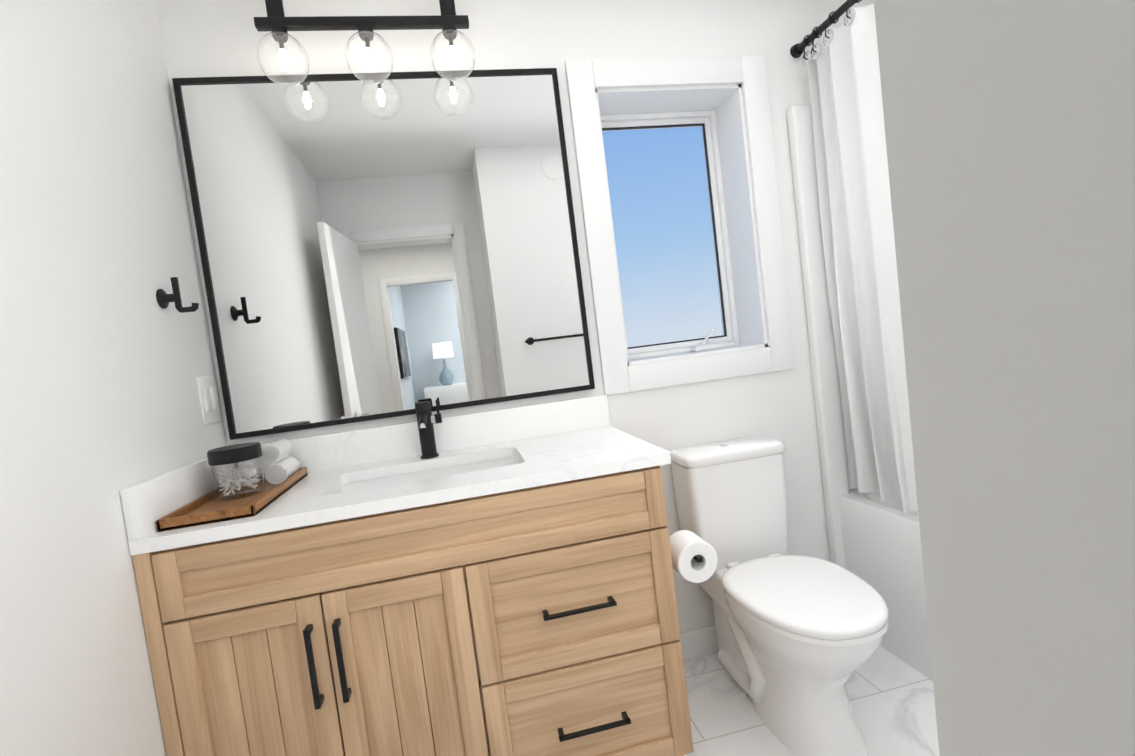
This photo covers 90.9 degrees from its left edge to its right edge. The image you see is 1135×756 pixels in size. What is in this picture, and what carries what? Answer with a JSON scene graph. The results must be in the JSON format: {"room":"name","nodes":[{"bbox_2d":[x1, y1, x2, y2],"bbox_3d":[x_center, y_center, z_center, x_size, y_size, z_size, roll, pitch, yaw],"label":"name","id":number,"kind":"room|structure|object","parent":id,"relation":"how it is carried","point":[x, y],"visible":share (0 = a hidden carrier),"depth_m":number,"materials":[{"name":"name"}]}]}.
{"room":"bathroom","nodes":[
{"label":"bathroom","id":0,"kind":"room"},
{"bbox_2d":[0,0,227,755],"bbox_3d":[-0.915,0.054,0.637,0.100,2.440,2.200,-8,3,-11],"label":"wall","id":1,"kind":"structure","parent":0,"point":[106,360],"depth_m":1.12,"materials":[{"name":"white paint"}]},
{"bbox_2d":[156,277,198,312],"bbox_3d":[-1.017,-0.217,1.463,0.084,0.093,0.052,-8,3,-11],"label":"robe hook","id":2,"kind":"object","parent":1,"relation":"attached to","point":[163,298],"visible":1,"depth_m":1.46,"materials":[{"name":"black metal"}]},
{"bbox_2d":[120,457,239,541],"bbox_3d":[-0.976,0.279,1.461,0.030,0.111,0.571,-8,3,-11],"label":"backsplash","id":3,"kind":"structure","parent":1,"relation":"attached to","point":[145,502],"depth_m":1.28,"materials":[{"name":"white stone"}]},
{"bbox_2d":[156,0,873,632],"bbox_3d":[0.285,-0.182,2.123,3.060,2.440,0.260,-8,3,-11],"label":"wall","id":4,"kind":"structure","parent":0,"point":[211,38],"depth_m":1.96,"materials":[{"name":"white paint"}]},
{"bbox_2d":[254,0,475,85],"bbox_3d":[-0.594,-1.072,1.631,0.613,0.402,0.136,-8,3,-11],"label":"sconce","id":5,"kind":"object","parent":4,"relation":"attached to","point":[278,24],"visible":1,"depth_m":1.62,"materials":[{"name":"black"}]},
{"bbox_2d":[172,68,594,439],"bbox_3d":[-0.538,-0.424,1.801,1.161,1.084,0.027,-8,3,-11],"label":"mirror","id":6,"kind":"object","parent":4,"relation":"attached to","point":[394,244],"visible":0.92,"depth_m":1.78,"materials":[{"name":"black mirror"}]},
{"bbox_2d":[240,394,610,473],"bbox_3d":[-0.436,0.190,1.846,1.189,0.111,0.020,-8,3,-11],"label":"backsplash","id":7,"kind":"structure","parent":4,"relation":"attached to","point":[374,444],"depth_m":1.85,"materials":[{"name":"white stone"}]},
{"bbox_2d":[565,55,794,394],"bbox_3d":[0.397,-0.559,2.118,0.739,1.144,0.268,-8,3,-11],"label":"window","id":8,"kind":"structure","parent":4,"relation":"in","point":[592,98],"depth_m":2.04,"materials":[{"name":"white paint"}]},
{"bbox_2d":[680,625,717,660],"bbox_3d":[0.642,0.957,2.094,0.795,0.100,0.013,-8,3,-11],"label":"baseboard","id":9,"kind":"structure","parent":4,"relation":"attached to","point":[695,643],"depth_m":2.05,"materials":[{"name":"white paint"}]},
{"bbox_2d":[790,0,857,57],"bbox_3d":[1.000,-1.179,1.282,0.048,0.047,1.598,-8,3,-11],"label":"curtain rod","id":10,"kind":"object","parent":4,"relation":"attached to","point":[796,50],"visible":0.98,"depth_m":1.92,"materials":[{"name":"black metal"}]},
{"bbox_2d":[802,0,917,512],"bbox_3d":[1.033,-0.401,1.836,0.161,1.654,0.480,-8,3,-11],"label":"shower curtain","id":11,"kind":"object","parent":10,"relation":"hanging from","point":[842,63],"visible":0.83,"depth_m":1.89,"materials":[{"name":"white fabric"}]},
{"bbox_2d":[683,646,939,755],"bbox_3d":[0.652,1.094,1.119,3.060,0.060,2.460,-8,3,-11],"label":"floor","id":12,"kind":"structure","parent":0,"point":[891,700],"depth_m":1.70,"materials":[{"name":"tile"}]},
{"bbox_2d":[130,437,716,755],"bbox_3d":[-0.277,0.711,1.598,1.328,0.870,0.604,-8,3,-11],"label":"bathroom vanity","id":13,"kind":"object","parent":12,"relation":"on","point":[499,582],"depth_m":1.32,"materials":[{"name":"brown wood"}]},
{"bbox_2d":[128,426,670,549],"bbox_3d":[-0.389,0.271,1.577,1.219,0.030,0.571,-8,3,-11],"label":"countertop","id":14,"kind":"structure","parent":13,"relation":"on","point":[601,447],"depth_m":1.41,"materials":[{"name":"white stone"}]},
{"bbox_2d":[156,439,307,531],"bbox_3d":[-0.860,0.250,1.471,0.200,0.139,0.460,-8,3,-11],"label":"tray","id":15,"kind":"object","parent":14,"relation":"on","point":[238,494],"visible":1,"depth_m":1.45,"materials":[{"name":"brown wood"}]},
{"bbox_2d":[206,442,265,500],"bbox_3d":[-0.875,0.246,1.484,0.124,0.130,0.124,-8,3,-11],"label":"jar","id":16,"kind":"object","parent":15,"relation":"on","point":[236,453],"depth_m":1.46,"materials":[{"name":"clear glass"}]},
{"bbox_2d":[328,450,523,493],"bbox_3d":[-0.378,0.354,1.576,0.585,0.160,0.314,-8,3,-11],"label":"sink","id":17,"kind":"object","parent":14,"relation":"in","point":[493,459],"depth_m":1.72,"materials":[{"name":"white ceramic"}]},
{"bbox_2d":[412,400,443,457],"bbox_3d":[-0.426,0.163,1.721,0.081,0.176,0.155,-8,3,-11],"label":"faucet","id":18,"kind":"object","parent":14,"relation":"on","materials":[{"name":"black metal"}]},
{"bbox_2d":[669,436,888,755],"bbox_3d":[0.649,0.631,1.712,0.376,0.788,0.730,-8,3,-11],"label":"toilet","id":19,"kind":"object","parent":12,"relation":"on","point":[800,638],"visible":0.96,"depth_m":1.64,"materials":[{"name":"white ceramic"}]},
{"bbox_2d":[786,105,932,680],"bbox_3d":[1.453,-0.042,1.412,0.767,1.960,1.594,-8,3,-11],"label":"bathtub","id":20,"kind":"object","parent":12,"relation":"on","point":[874,541],"visible":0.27,"depth_m":2.04,"materials":[{"name":"white ceramic"}]},
{"bbox_2d":[874,0,1134,755],"bbox_3d":[1.216,-0.185,0.238,1.960,2.440,0.600,-8,3,-11],"label":"wall","id":21,"kind":"structure","parent":0,"point":[1010,133],"depth_m":0.28,"materials":[{"name":"white paint"}]},
{"bbox_3d":[0.216,-0.038,-0.171,0.180,2.440,0.180,-8,3,-11],"label":"wall","id":22,"kind":"structure","parent":0,"visible":0},
{"bbox_2d":[196,376,221,424],"bbox_3d":[-1.053,0.064,1.647,0.011,0.136,0.116,-8,3,-11],"label":"light switch","id":23,"kind":"object","parent":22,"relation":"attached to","point":[209,400],"visible":1,"depth_m":1.60,"materials":[{"name":"white plastic"}]}
]}

